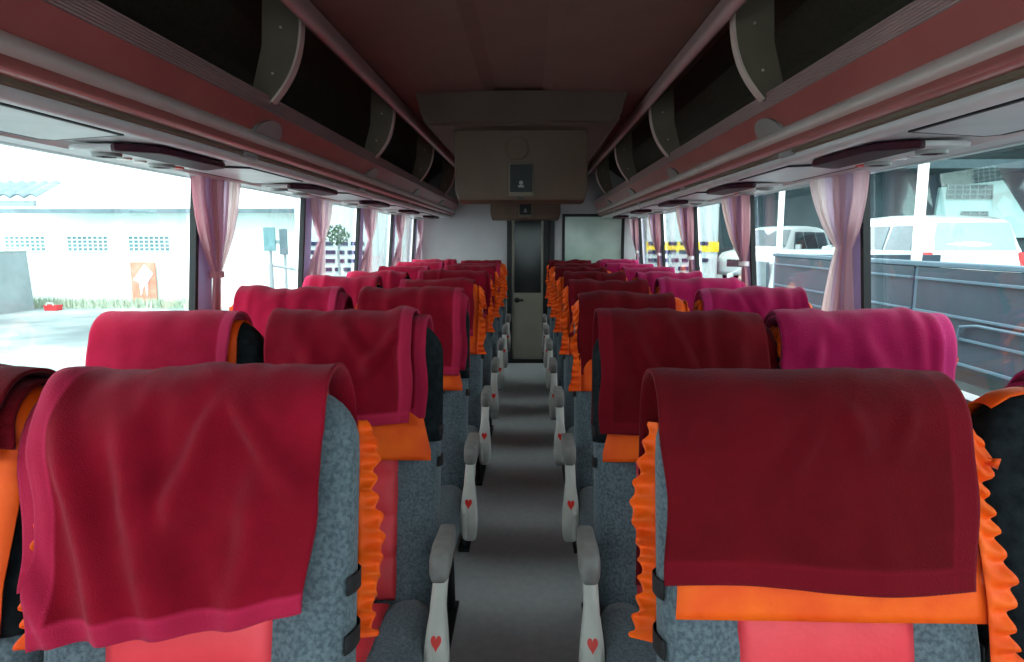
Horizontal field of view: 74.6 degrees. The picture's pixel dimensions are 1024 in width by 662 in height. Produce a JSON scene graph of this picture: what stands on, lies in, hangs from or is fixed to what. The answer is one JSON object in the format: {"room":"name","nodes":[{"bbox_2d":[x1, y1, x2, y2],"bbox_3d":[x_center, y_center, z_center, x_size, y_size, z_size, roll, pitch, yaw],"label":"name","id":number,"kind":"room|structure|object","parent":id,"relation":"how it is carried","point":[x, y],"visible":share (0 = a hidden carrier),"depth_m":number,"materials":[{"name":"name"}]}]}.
{"room":"vehicle interior","nodes":[
{"label":"vehicle interior","id":0,"kind":"room"},
{"bbox_2d":[0,141,414,218],"bbox_3d":[-1.079,-0.120,2.865,0.410,2.170,9.050,0,8,2],"label":"wall","id":1,"kind":"structure","parent":0,"point":[2,142],"depth_m":1.99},
{"bbox_2d":[189,177,211,309],"bbox_3d":[-1.167,-0.253,2.526,0.076,0.665,0.140,0,8,2],"label":"trim","id":2,"kind":"structure","parent":1,"relation":"attached to","point":[200,282],"depth_m":2.48,"materials":[{"name":"black plastic"}]},
{"bbox_2d":[0,0,457,218],"bbox_3d":[-0.831,-0.869,2.762,0.584,0.538,9.020,0,8,2],"label":"luggage rack","id":3,"kind":"object","parent":1,"relation":"attached to","point":[271,91],"visible":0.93,"depth_m":1.97,"materials":[{"name":"plastic"}]},
{"bbox_2d":[68,143,224,170],"bbox_3d":[-0.969,-0.472,1.840,0.223,0.022,0.470,0,8,2],"label":"console","id":4,"kind":"object","parent":3,"relation":"attached to","point":[155,156],"visible":1,"depth_m":1.72,"materials":[{"name":"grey plastic"}]},
{"bbox_2d":[90,152,122,158],"bbox_3d":[-1.033,-0.449,1.714,0.071,0.010,0.071,1,8,10],"label":"air vent","id":5,"kind":"object","parent":4,"relation":"attached to","point":[110,155],"depth_m":1.69,"materials":[{"name":"grey plastic"}]},
{"bbox_2d":[191,175,240,309],"bbox_3d":[-1.119,-0.260,2.543,0.078,0.613,0.342,0,8,2],"label":"curtain","id":6,"kind":"object","parent":3,"relation":"hanging from","point":[215,202],"visible":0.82,"depth_m":2.52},
{"bbox_2d":[97,0,441,182],"bbox_3d":[-0.899,-0.932,2.755,0.420,0.410,9.020,0,8,2],"label":"shelf","id":7,"kind":"object","parent":3,"relation":"attached to","point":[221,55],"depth_m":2.18,"materials":[{"name":"plastic"}]},
{"bbox_2d":[261,184,337,195],"bbox_3d":[-0.937,-0.631,3.019,0.223,0.022,0.470,0,8,2],"label":"console","id":8,"kind":"object","parent":3,"relation":"attached to","point":[295,189],"visible":1,"depth_m":2.87,"materials":[{"name":"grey plastic"}]},
{"bbox_2d":[307,198,332,275],"bbox_3d":[-1.092,-0.425,3.764,0.089,0.613,0.443,0,8,2],"label":"curtain","id":9,"kind":"object","parent":3,"relation":"hanging from","point":[321,210],"visible":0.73,"depth_m":3.76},
{"bbox_2d":[340,201,389,207],"bbox_3d":[-0.905,-0.790,4.198,0.223,0.022,0.470,0,8,2],"label":"console","id":10,"kind":"object","parent":3,"relation":"attached to","point":[377,204],"visible":1,"depth_m":4.04,"materials":[{"name":"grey plastic"}]},
{"bbox_2d":[359,208,377,271],"bbox_3d":[-1.061,-0.581,4.922,0.089,0.613,0.442,0,8,2],"label":"curtain","id":11,"kind":"object","parent":3,"relation":"hanging from","point":[370,215],"visible":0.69,"depth_m":4.92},
{"bbox_2d":[392,215,405,265],"bbox_3d":[-1.030,-0.739,6.085,0.090,0.613,0.442,0,8,2],"label":"curtain","id":12,"kind":"object","parent":3,"relation":"hanging from","point":[400,219],"visible":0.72,"depth_m":6.05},
{"bbox_2d":[297,197,311,287],"bbox_3d":[-1.135,-0.410,3.685,0.076,0.665,0.140,0,8,2],"label":"trim","id":13,"kind":"structure","parent":1,"relation":"attached to","point":[305,227],"depth_m":3.63,"materials":[{"name":"black plastic"}]},
{"bbox_2d":[354,208,363,270],"bbox_3d":[-1.104,-0.567,4.844,0.076,0.665,0.140,0,8,2],"label":"trim","id":14,"kind":"structure","parent":1,"relation":"attached to","point":[360,212],"depth_m":4.79,"materials":[{"name":"black plastic"}]},
{"bbox_2d":[388,214,395,265],"bbox_3d":[-1.073,-0.723,6.003,0.076,0.665,0.140,0,8,2],"label":"trim","id":15,"kind":"structure","parent":1,"relation":"attached to","point":[393,217],"depth_m":5.94,"materials":[{"name":"black plastic"}]},
{"bbox_2d":[309,0,720,166],"bbox_3d":[0.030,-1.117,2.700,1.840,0.150,9.050,0,8,2],"label":"ceiling","id":16,"kind":"structure","parent":0,"point":[414,46],"depth_m":2.31,"materials":[{"name":"plastic"}]},
{"bbox_2d":[450,363,582,661],"bbox_3d":[0.032,0.982,3.034,2.600,0.060,9.150,0,8,2],"label":"floor","id":17,"kind":"structure","parent":0,"point":[519,591],"depth_m":2.90,"materials":[{"name":"grey plastic"}]},
{"bbox_2d":[0,385,43,661],"bbox_3d":[-0.928,0.681,0.800,0.480,1.137,0.752,0,8,2],"label":"seat","id":18,"kind":"object","parent":17,"relation":"on","point":[10,509],"visible":0.22,"depth_m":0.96,"materials":[{"name":"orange fabric"}]},
{"bbox_2d":[0,363,55,449],"bbox_3d":[-0.916,0.222,1.033,0.421,0.352,0.228,0,8,2],"label":"cover","id":19,"kind":"object","parent":18,"relation":"on","point":[16,382],"visible":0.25,"depth_m":0.98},
{"bbox_2d":[12,394,385,661],"bbox_3d":[-0.432,0.682,0.790,0.508,1.137,0.757,0,8,2],"label":"seat","id":20,"kind":"object","parent":17,"relation":"on","point":[340,592],"visible":0.38,"depth_m":0.96,"materials":[{"name":"grey fabric"}]},
{"bbox_2d":[17,362,356,652],"bbox_3d":[-0.481,0.257,0.991,0.448,0.415,0.284,0,8,2],"label":"cover","id":21,"kind":"object","parent":20,"relation":"on","point":[164,503],"visible":0.95,"depth_m":0.91,"materials":[{"name":"fabric"}]},
{"bbox_2d":[227,320,263,363],"bbox_3d":[-0.906,0.573,1.593,0.480,1.137,0.752,0,8,2],"label":"seat","id":22,"kind":"object","parent":17,"relation":"on","point":[246,343],"visible":0.05,"depth_m":1.78,"materials":[{"name":"grey fabric"}]},
{"bbox_2d":[85,309,252,368],"bbox_3d":[-0.921,0.124,1.810,0.389,0.360,0.230,0,8,2],"label":"cover","id":23,"kind":"object","parent":22,"relation":"on","point":[116,339],"visible":0.45,"depth_m":1.74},
{"bbox_2d":[356,327,455,661],"bbox_3d":[-0.388,0.575,1.582,0.508,1.137,0.757,0,8,2],"label":"seat","id":24,"kind":"object","parent":17,"relation":"on","point":[410,604],"visible":0.19,"depth_m":1.71,"materials":[{"name":"grey fabric"}]},
{"bbox_2d":[264,306,433,425],"bbox_3d":[-0.426,0.113,1.793,0.424,0.358,0.252,0,8,2],"label":"cover","id":25,"kind":"object","parent":24,"relation":"on","point":[383,353],"visible":0.7,"depth_m":1.72,"materials":[{"name":"fabric"}]},
{"bbox_2d":[365,600,429,661],"bbox_3d":[-0.419,0.755,1.466,0.440,0.150,0.460,0,8,2],"label":"cushion","id":26,"kind":"object","parent":24,"relation":"on","point":[403,626],"depth_m":1.52,"materials":[{"name":"grey fabric"}]},
{"bbox_2d":[354,304,479,647],"bbox_3d":[-0.367,0.468,2.374,0.508,1.137,0.757,0,8,2],"label":"seat","id":27,"kind":"object","parent":17,"relation":"on","point":[460,450],"visible":0.12,"depth_m":2.48,"materials":[{"name":"grey fabric"}]},
{"bbox_2d":[357,286,469,375],"bbox_3d":[-0.373,0.011,2.587,0.418,0.365,0.258,0,8,2],"label":"cover","id":28,"kind":"object","parent":27,"relation":"on","point":[447,307],"visible":0.48,"depth_m":2.52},
{"bbox_2d":[440,484,461,560],"bbox_3d":[-0.398,0.648,2.259,0.440,0.150,0.460,0,8,2],"label":"cushion","id":29,"kind":"object","parent":27,"relation":"on","point":[451,494],"depth_m":2.28,"materials":[{"name":"grey fabric"}]},
{"bbox_2d":[458,284,491,551],"bbox_3d":[-0.346,0.361,3.167,0.508,1.137,0.757,0,8,2],"label":"seat","id":30,"kind":"object","parent":17,"relation":"on","point":[479,400],"visible":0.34,"depth_m":3.29,"materials":[{"name":"grey fabric"}]},
{"bbox_2d":[399,277,474,335],"bbox_3d":[-0.372,-0.100,3.379,0.380,0.338,0.229,0,8,2],"label":"cover","id":31,"kind":"object","parent":30,"relation":"on","point":[467,284],"visible":0.27,"depth_m":3.33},
{"bbox_2d":[475,280,499,485],"bbox_3d":[-0.324,0.254,3.959,0.508,1.137,0.757,0,8,2],"label":"seat","id":32,"kind":"object","parent":17,"relation":"on","point":[490,366],"visible":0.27,"depth_m":4.07,"materials":[{"name":"grey fabric"}]},
{"bbox_2d":[417,269,491,318],"bbox_3d":[-0.354,-0.201,4.171,0.456,0.367,0.250,0,8,2],"label":"cover","id":33,"kind":"object","parent":32,"relation":"on","point":[482,278],"visible":0.23,"depth_m":4.12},
{"bbox_2d":[489,271,504,437],"bbox_3d":[-0.303,0.146,4.752,0.508,1.137,0.757,0,8,2],"label":"seat","id":34,"kind":"object","parent":17,"relation":"on","point":[497,345],"visible":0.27,"depth_m":4.87,"materials":[{"name":"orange fabric"}]},
{"bbox_2d":[443,264,495,305],"bbox_3d":[-0.319,-0.314,4.964,0.396,0.355,0.250,0,8,2],"label":"cover","id":35,"kind":"object","parent":34,"relation":"on","point":[491,269],"visible":0.17,"depth_m":4.91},
{"bbox_2d":[498,267,507,367],"bbox_3d":[-0.281,0.039,5.544,0.508,1.137,0.757,0,8,2],"label":"seat","id":36,"kind":"object","parent":17,"relation":"on","point":[502,330],"visible":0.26,"depth_m":5.67,"materials":[{"name":"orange fabric"}]},
{"bbox_2d":[498,263,510,389],"bbox_3d":[-0.260,-0.068,6.337,0.508,1.137,0.757,0,8,2],"label":"seat","id":37,"kind":"object","parent":17,"relation":"on","point":[506,319],"visible":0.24,"depth_m":6.46,"materials":[{"name":"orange fabric"}]},
{"bbox_2d":[542,265,549,351],"bbox_3d":[0.531,-0.065,6.317,0.508,1.137,0.759,0,8,2],"label":"seat","id":38,"kind":"object","parent":17,"relation":"on","point":[545,318],"visible":0.17,"depth_m":6.45,"materials":[{"name":"grey fabric"}]},
{"bbox_2d":[543,266,554,367],"bbox_3d":[0.509,0.042,5.524,0.508,1.137,0.759,0,8,2],"label":"seat","id":39,"kind":"object","parent":17,"relation":"on","point":[551,271],"visible":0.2,"depth_m":5.66,"materials":[{"name":"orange fabric"}]},
{"bbox_2d":[546,271,611,389],"bbox_3d":[0.488,0.149,4.732,0.508,1.137,0.759,0,8,2],"label":"seat","id":40,"kind":"object","parent":17,"relation":"on","point":[550,344],"visible":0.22,"depth_m":4.86,"materials":[{"name":"grey fabric"}]},
{"bbox_2d":[554,266,607,312],"bbox_3d":[0.509,-0.300,4.941,0.390,0.357,0.239,0,8,2],"label":"cover","id":41,"kind":"object","parent":40,"relation":"on","point":[559,270],"visible":0.17,"depth_m":4.90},
{"bbox_2d":[549,277,626,485],"bbox_3d":[0.467,0.256,3.939,0.508,1.137,0.759,0,8,2],"label":"seat","id":42,"kind":"object","parent":17,"relation":"on","point":[556,367],"visible":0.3,"depth_m":4.07,"materials":[{"name":"grey fabric"}]},
{"bbox_2d":[562,271,625,288],"bbox_3d":[0.509,-0.200,4.150,0.398,0.343,0.235,0,8,2],"label":"cover","id":43,"kind":"object","parent":42,"relation":"on","point":[595,275],"visible":0.29,"depth_m":4.10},
{"bbox_2d":[554,285,651,552],"bbox_3d":[0.445,0.363,3.147,0.508,1.137,0.759,0,8,2],"label":"seat","id":44,"kind":"object","parent":17,"relation":"on","point":[563,400],"visible":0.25,"depth_m":3.28,"materials":[{"name":"grey fabric"}]},
{"bbox_2d":[567,278,648,336],"bbox_3d":[0.480,-0.095,3.360,0.404,0.332,0.222,0,8,2],"label":"cover","id":45,"kind":"object","parent":44,"relation":"on","point":[575,286],"visible":0.38,"depth_m":3.31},
{"bbox_2d":[576,339,656,661],"bbox_3d":[0.402,0.578,1.562,0.508,1.137,0.759,0,8,2],"label":"seat","id":46,"kind":"object","parent":17,"relation":"on","point":[606,554],"visible":0.15,"depth_m":1.69,"materials":[{"name":"grey fabric"}]},
{"bbox_2d":[600,602,656,661],"bbox_3d":[0.426,0.758,1.444,0.440,0.150,0.460,0,8,2],"label":"cushion","id":47,"kind":"object","parent":46,"relation":"on","point":[616,645],"depth_m":1.50,"materials":[{"name":"grey fabric"}]},
{"bbox_2d":[591,308,778,435],"bbox_3d":[0.451,0.131,1.771,0.468,0.379,0.256,0,8,2],"label":"cover","id":48,"kind":"object","parent":46,"relation":"on","point":[632,342],"visible":0.65,"depth_m":1.70,"materials":[{"name":"fabric"}]},
{"bbox_2d":[561,297,689,614],"bbox_3d":[0.424,0.470,2.354,0.508,1.137,0.759,0,8,2],"label":"seat","id":49,"kind":"object","parent":17,"relation":"on","point":[577,451],"visible":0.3,"depth_m":2.48,"materials":[{"name":"grey fabric"}]},
{"bbox_2d":[578,486,593,530],"bbox_3d":[0.447,0.651,2.236,0.440,0.150,0.460,0,8,2],"label":"cushion","id":50,"kind":"object","parent":49,"relation":"on","point":[586,494],"depth_m":2.28,"materials":[{"name":"grey fabric"}]},
{"bbox_2d":[577,290,675,374],"bbox_3d":[0.428,0.013,2.567,0.375,0.336,0.221,0,8,2],"label":"cover","id":51,"kind":"object","parent":49,"relation":"on","point":[588,301],"visible":0.32,"depth_m":2.51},
{"bbox_2d":[693,299,811,310],"bbox_3d":[0.920,0.472,2.340,0.474,1.137,0.752,0,8,2],"label":"seat","id":52,"kind":"object","parent":17,"relation":"on","point":[698,305],"visible":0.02,"depth_m":2.55,"materials":[{"name":"grey fabric"}]},
{"bbox_2d":[693,286,808,318],"bbox_3d":[0.911,0.011,2.547,0.400,0.360,0.258,0,8,2],"label":"cover","id":53,"kind":"object","parent":52,"relation":"on","point":[761,300],"visible":0.34,"depth_m":2.49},
{"bbox_2d":[628,422,1023,661],"bbox_3d":[0.410,0.685,0.768,0.531,1.137,0.762,0,8,2],"label":"seat","id":54,"kind":"object","parent":17,"relation":"on","point":[699,623],"visible":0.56,"depth_m":0.91,"materials":[{"name":"grey fabric"}]},
{"bbox_2d":[635,367,979,597],"bbox_3d":[0.416,0.249,0.988,0.429,0.387,0.223,0,8,2],"label":"cover","id":55,"kind":"object","parent":54,"relation":"on","point":[848,481],"visible":0.98,"depth_m":0.91,"materials":[{"name":"fabric"}]},
{"bbox_2d":[770,326,958,367],"bbox_3d":[0.898,0.580,1.547,0.474,1.137,0.752,0,8,2],"label":"seat","id":56,"kind":"object","parent":17,"relation":"on","point":[775,330],"visible":0.03,"depth_m":1.74,"materials":[{"name":"grey fabric"}]},
{"bbox_2d":[763,307,957,381],"bbox_3d":[0.896,0.129,1.755,0.444,0.380,0.261,0,8,2],"label":"cover","id":57,"kind":"object","parent":56,"relation":"on","point":[896,337],"visible":0.42,"depth_m":1.69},
{"bbox_2d":[968,387,1023,661],"bbox_3d":[0.885,0.685,0.753,0.500,1.140,0.748,0,8,2],"label":"seat","id":58,"kind":"object","parent":17,"relation":"on","point":[997,416],"visible":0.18,"depth_m":0.95,"materials":[{"name":"grey fabric"}]},
{"bbox_2d":[1004,370,1023,387],"bbox_3d":[0.928,0.224,0.983,0.349,0.351,0.227,0,8,2],"label":"cover","id":59,"kind":"object","parent":58,"relation":"on","point":[1017,380],"visible":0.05,"depth_m":1.03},
{"bbox_3d":[0.940,0.365,3.132,0.472,1.137,0.751,0,8,2],"label":"seat","id":60,"kind":"object","parent":17,"relation":"on","visible":0},
{"bbox_2d":[653,276,745,310],"bbox_3d":[0.933,-0.093,3.344,0.438,0.355,0.249,0,8,2],"label":"cover","id":61,"kind":"object","parent":60,"relation":"on","point":[682,289],"visible":0.23,"depth_m":3.29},
{"bbox_3d":[-0.883,0.466,2.387,0.473,1.137,0.749,0,8,2],"label":"seat","id":62,"kind":"object","parent":17,"relation":"on","visible":0},
{"bbox_2d":[233,285,353,336],"bbox_3d":[-0.840,0.010,2.599,0.427,0.373,0.251,0,8,2],"label":"cover","id":63,"kind":"object","parent":62,"relation":"on","point":[258,301],"visible":0.38,"depth_m":2.53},
{"bbox_3d":[-0.862,0.359,3.179,0.473,1.137,0.749,0,8,2],"label":"seat","id":64,"kind":"object","parent":17,"relation":"on","visible":0},
{"bbox_2d":[302,275,382,307],"bbox_3d":[-0.857,-0.103,3.389,0.393,0.358,0.260,0,8,2],"label":"cover","id":65,"kind":"object","parent":64,"relation":"on","point":[352,286],"visible":0.23,"depth_m":3.34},
{"bbox_3d":[-0.840,0.252,3.972,0.473,1.137,0.749,0,8,2],"label":"seat","id":66,"kind":"object","parent":17,"relation":"on","visible":0},
{"bbox_2d":[346,270,408,288],"bbox_3d":[-0.839,-0.216,4.186,0.381,0.327,0.232,0,8,2],"label":"cover","id":67,"kind":"object","parent":66,"relation":"on","point":[391,279],"visible":0.19,"depth_m":4.13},
{"bbox_3d":[0.962,0.258,3.925,0.472,1.137,0.751,0,8,2],"label":"seat","id":68,"kind":"object","parent":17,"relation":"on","visible":0},
{"bbox_2d":[635,271,702,293],"bbox_3d":[0.960,-0.206,4.139,0.398,0.328,0.228,0,8,2],"label":"cover","id":69,"kind":"object","parent":68,"relation":"on","point":[650,276],"visible":0.2,"depth_m":4.09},
{"bbox_3d":[0.983,0.151,4.717,0.472,1.137,0.751,0,8,2],"label":"seat","id":70,"kind":"object","parent":17,"relation":"on","visible":0},
{"bbox_2d":[621,266,674,280],"bbox_3d":[0.997,-0.308,4.933,0.385,0.329,0.221,0,8,2],"label":"cover","id":71,"kind":"object","parent":70,"relation":"on","point":[630,272],"visible":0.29,"depth_m":4.89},
{"bbox_3d":[-0.798,0.037,5.557,0.473,1.137,0.749,0,8,2],"label":"seat","id":72,"kind":"object","parent":17,"relation":"on","visible":0},
{"bbox_2d":[396,262,443,269],"bbox_3d":[-0.790,-0.419,5.776,0.416,0.353,0.236,0,8,2],"label":"cover","id":73,"kind":"object","parent":72,"relation":"on","point":[433,265],"visible":0.19,"depth_m":5.72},
{"bbox_3d":[-0.819,0.145,4.764,0.473,1.137,0.749,0,8,2],"label":"seat","id":74,"kind":"object","parent":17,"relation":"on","visible":0},
{"bbox_2d":[378,266,429,279],"bbox_3d":[-0.797,-0.300,4.973,0.377,0.363,0.246,0,8,2],"label":"cover","id":75,"kind":"object","parent":74,"relation":"on","point":[413,271],"visible":0.22,"depth_m":4.93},
{"bbox_3d":[1.004,0.044,5.510,0.472,1.137,0.751,0,8,2],"label":"seat","id":76,"kind":"object","parent":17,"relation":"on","visible":0},
{"bbox_2d":[605,262,653,272],"bbox_3d":[1.002,-0.399,5.720,0.414,0.368,0.235,0,8,2],"label":"cover","id":77,"kind":"object","parent":76,"relation":"on","point":[613,267],"visible":0.16,"depth_m":5.68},
{"bbox_2d":[406,170,646,357],"bbox_3d":[0.152,-0.728,7.362,2.600,2.170,0.090,0,8,2],"label":"wall","id":78,"kind":"structure","parent":0,"point":[471,233],"depth_m":7.28,"materials":[{"name":"laminate"}]},
{"bbox_2d":[415,90,626,161],"bbox_3d":[0.096,-1.306,5.141,0.980,0.150,4.140,0,8,2],"label":"ceiling panel","id":79,"kind":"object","parent":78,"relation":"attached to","point":[598,113],"depth_m":3.11,"materials":[{"name":"plastic"}]},
{"bbox_2d":[455,130,587,203],"bbox_3d":[0.048,-0.816,3.384,0.650,0.345,0.234,0,8,2],"label":"overhead cabinet","id":80,"kind":"object","parent":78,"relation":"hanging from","point":[492,166],"visible":1,"depth_m":3.28,"materials":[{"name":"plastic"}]},
{"bbox_2d":[490,204,560,220],"bbox_3d":[0.126,-1.210,6.297,0.650,0.345,0.234,0,8,2],"label":"monitor","id":81,"kind":"object","parent":78,"relation":"hanging from","point":[499,212],"visible":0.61,"depth_m":6.21,"materials":[{"name":"plastic"}]},
{"bbox_2d":[512,221,549,358],"bbox_3d":[0.204,-0.504,7.338,0.408,1.638,0.075,0,8,2],"label":"door","id":82,"kind":"structure","parent":78,"relation":"in","point":[530,244],"depth_m":7.33,"materials":[{"name":"metal"}]},
{"bbox_2d":[507,221,554,362],"bbox_3d":[0.204,-0.501,7.366,0.515,1.720,0.080,0,8,2],"label":"trim","id":83,"kind":"structure","parent":78,"relation":"attached to","point":[509,223],"depth_m":7.31,"materials":[{"name":"black metal"}]},
{"bbox_2d":[562,214,624,262],"bbox_3d":[0.876,-0.861,7.299,0.670,0.810,0.062,0,8,2],"label":"window","id":84,"kind":"structure","parent":78,"relation":"in","point":[592,237],"depth_m":7.27,"materials":[{"name":"grey glass"}]},
{"bbox_2d":[641,140,1023,403],"bbox_3d":[1.140,-0.112,2.806,0.410,2.170,9.050,0,8,2],"label":"wall","id":85,"kind":"structure","parent":0,"point":[969,397],"depth_m":1.85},
{"bbox_2d":[660,213,665,265],"bbox_3d":[1.301,-0.699,5.826,0.076,0.665,0.140,0,8,2],"label":"trim","id":86,"kind":"structure","parent":85,"relation":"attached to","point":[662,246],"depth_m":5.75,"materials":[{"name":"metal"}]},
{"bbox_2d":[692,207,699,271],"bbox_3d":[1.270,-0.543,4.667,0.076,0.665,0.140,0,8,2],"label":"trim","id":87,"kind":"structure","parent":85,"relation":"attached to","point":[696,266],"depth_m":4.59,"materials":[{"name":"black rubber"}]},
{"bbox_2d":[747,195,756,285],"bbox_3d":[1.238,-0.386,3.508,0.076,0.665,0.140,0,8,2],"label":"trim","id":88,"kind":"structure","parent":85,"relation":"attached to","point":[751,269],"depth_m":3.44,"materials":[{"name":"black plastic"}]},
{"bbox_2d":[588,0,1023,218],"bbox_3d":[0.892,-0.863,2.716,0.584,0.538,9.020,0,8,2],"label":"luggage rack","id":89,"kind":"object","parent":85,"relation":"attached to","point":[762,90],"visible":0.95,"depth_m":1.94,"materials":[{"name":"plastic"}]},
{"bbox_2d":[629,218,638,260],"bbox_3d":[1.289,-0.870,7.061,0.080,0.613,0.401,0,8,2],"label":"curtain","id":90,"kind":"object","parent":89,"relation":"hanging from","point":[633,223],"visible":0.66,"depth_m":6.92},
{"bbox_2d":[648,213,660,266],"bbox_3d":[1.257,-0.714,5.902,0.082,0.613,0.400,0,8,2],"label":"curtain","id":91,"kind":"object","parent":89,"relation":"hanging from","point":[654,219],"visible":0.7,"depth_m":5.77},
{"bbox_2d":[658,200,706,206],"bbox_3d":[1.041,-0.784,4.146,0.223,0.022,0.470,0,8,2],"label":"console","id":92,"kind":"object","parent":89,"relation":"attached to","point":[681,203],"visible":1,"depth_m":3.99,"materials":[{"name":"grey plastic"}]},
{"bbox_2d":[676,207,693,271],"bbox_3d":[1.226,-0.557,4.744,0.082,0.613,0.400,0,8,2],"label":"curtain","id":93,"kind":"object","parent":89,"relation":"hanging from","point":[685,216],"visible":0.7,"depth_m":4.61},
{"bbox_2d":[721,195,749,286],"bbox_3d":[1.195,-0.402,3.593,0.081,0.613,0.400,0,8,2],"label":"curtain","id":94,"kind":"object","parent":89,"relation":"hanging from","point":[736,210],"visible":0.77,"depth_m":3.46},
{"bbox_2d":[706,183,782,194],"bbox_3d":[1.010,-0.624,2.967,0.223,0.022,0.470,0,8,2],"label":"console","id":95,"kind":"object","parent":89,"relation":"attached to","point":[738,188],"visible":1,"depth_m":2.82,"materials":[{"name":"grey plastic"}]},
{"bbox_2d":[609,0,914,180],"bbox_3d":[0.960,-0.926,2.706,0.420,0.410,9.020,0,8,2],"label":"shelf","id":96,"kind":"object","parent":89,"relation":"attached to","point":[811,53],"depth_m":2.19,"materials":[{"name":"plastic"}]},
{"bbox_2d":[809,170,869,310],"bbox_3d":[1.167,-0.239,2.395,0.089,0.613,0.400,0,8,2],"label":"curtain","id":97,"kind":"object","parent":89,"relation":"hanging from","point":[839,202],"visible":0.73,"depth_m":2.35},
{"bbox_2d":[812,139,970,168],"bbox_3d":[0.978,-0.465,1.788,0.223,0.022,0.470,0,8,2],"label":"console","id":98,"kind":"object","parent":89,"relation":"attached to","point":[880,154],"visible":1,"depth_m":1.67,"materials":[{"name":"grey plastic"}]},
{"bbox_2d":[915,149,948,155],"bbox_3d":[1.036,-0.441,1.659,0.071,0.010,0.071,-1,8,-7],"label":"air vent","id":99,"kind":"object","parent":98,"relation":"attached to","point":[922,152],"depth_m":1.64,"materials":[{"name":"grey plastic"}]},
{"bbox_2d":[852,175,870,309],"bbox_3d":[1.207,-0.229,2.349,0.076,0.665,0.140,0,8,2],"label":"trim","id":100,"kind":"structure","parent":85,"relation":"attached to","point":[861,252],"depth_m":2.29,"materials":[{"name":"black plastic"}]},
{"label":"outside","id":101,"kind":"structure","parent":0,"visible":0},
{"bbox_2d":[0,307,228,370],"bbox_3d":[0.623,-0.970,25.089,160.000,0.200,130.000,0,8,2],"label":"yard","id":102,"kind":"structure","parent":101,"point":[55,340],"depth_m":16.36,"materials":[{"name":"concrete"}]},
{"bbox_2d":[0,249,34,313],"bbox_3d":[-19.833,-1.527,20.921,7.720,2.020,3.200,0,8,2],"label":"shed","id":103,"kind":"object","parent":102,"relation":"on","point":[16,295],"visible":1,"depth_m":21.64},
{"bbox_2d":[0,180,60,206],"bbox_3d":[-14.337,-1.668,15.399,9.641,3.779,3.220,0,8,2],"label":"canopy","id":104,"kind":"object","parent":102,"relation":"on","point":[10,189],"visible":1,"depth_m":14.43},
{"bbox_2d":[33,295,188,308],"bbox_3d":[-14.550,-1.010,23.072,7.164,0.420,0.771,0,8,2],"label":"weeds","id":105,"kind":"object","parent":102,"relation":"on","point":[105,303],"visible":0.8,"depth_m":22.85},
{"bbox_2d":[0,174,296,306],"bbox_3d":[-18.919,-3.827,27.187,25.300,4.900,9.120,0,8,2],"label":"warehouse","id":106,"kind":"structure","parent":102,"relation":"on","point":[82,235],"depth_m":23.20,"materials":[{"name":"white paint"}]},
{"bbox_2d":[130,262,157,301],"bbox_3d":[-12.729,-1.653,23.231,0.860,1.450,0.090,0,8,2],"label":"notice board","id":107,"kind":"object","parent":106,"relation":"attached to","point":[143,274],"visible":0.88,"depth_m":23.18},
{"bbox_2d":[133,264,152,296],"bbox_3d":[-12.720,-1.738,23.189,0.700,1.130,0.030,0,8,2],"label":"poster","id":108,"kind":"object","parent":107,"relation":"attached to","point":[142,273],"depth_m":23.18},
{"bbox_2d":[263,227,287,288],"bbox_3d":[-6.522,-1.545,18.703,0.650,2.650,0.120,0,8,2],"label":"sign","id":109,"kind":"object","parent":102,"relation":"on","point":[269,237],"visible":0.66,"depth_m":18.53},
{"bbox_2d":[325,224,349,276],"bbox_3d":[-4.575,-1.450,17.710,0.737,2.732,0.691,0,8,2],"label":"tree","id":110,"kind":"object","parent":102,"relation":"on","point":[334,231],"visible":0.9,"depth_m":17.55,"materials":[{"name":"green plant"}]},
{"bbox_2d":[294,198,406,283],"bbox_3d":[-4.748,-2.665,23.440,2.500,3.600,7.880,1,8,5],"label":"lorry","id":111,"kind":"object","parent":102,"relation":"on","point":[345,216],"visible":0.17,"depth_m":19.60,"materials":[{"name":"white paint"}]},
{"bbox_2d":[646,203,719,277],"bbox_3d":[5.054,-2.752,24.082,2.520,3.600,7.880,0,8,2],"label":"lorry","id":112,"kind":"object","parent":102,"relation":"on","point":[676,255],"visible":0.17,"depth_m":20.19,"materials":[{"name":"white paint"}]},
{"bbox_2d":[717,274,740,280],"bbox_3d":[18.029,-0.539,17.611,24.800,0.950,44.000,0,8,2],"label":"concrete platform","id":113,"kind":"object","parent":102,"relation":"on","point":[718,275],"depth_m":24.84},
{"bbox_2d":[718,226,829,277],"bbox_3d":[8.491,-2.468,21.548,4.530,1.813,2.200,-7,11,-43],"label":"car","id":114,"kind":"object","parent":113,"relation":"on","point":[794,237],"visible":0.29,"depth_m":20.79,"materials":[{"name":"white paint"}]},
{"bbox_2d":[822,215,1023,272],"bbox_3d":[7.670,-1.377,13.482,2.200,1.813,4.530,0,8,-2],"label":"car","id":115,"kind":"object","parent":113,"relation":"on","point":[957,238],"visible":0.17,"depth_m":11.28,"materials":[{"name":"white paint"}]},
{"bbox_2d":[951,144,1023,158],"bbox_3d":[18.068,-2.684,14.999,22.600,3.900,10.600,0,8,2],"label":"canopy","id":116,"kind":"object","parent":113,"relation":"on","point":[1015,152],"visible":0.02,"depth_m":19.00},
{"bbox_2d":[717,159,1023,273],"bbox_3d":[20.985,-5.365,28.488,27.500,7.600,8.000,0,8,2],"label":"building","id":117,"kind":"structure","parent":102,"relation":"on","point":[965,187],"depth_m":26.02,"materials":[{"name":"teal paint"}]},
{"bbox_2d":[727,163,1023,396],"bbox_3d":[4.633,-0.536,3.967,2.460,4.600,15.250,0,8,2],"label":"truck","id":118,"kind":"object","parent":102,"relation":"on","point":[985,309],"visible":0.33,"depth_m":5.69,"materials":[{"name":"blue metal"}]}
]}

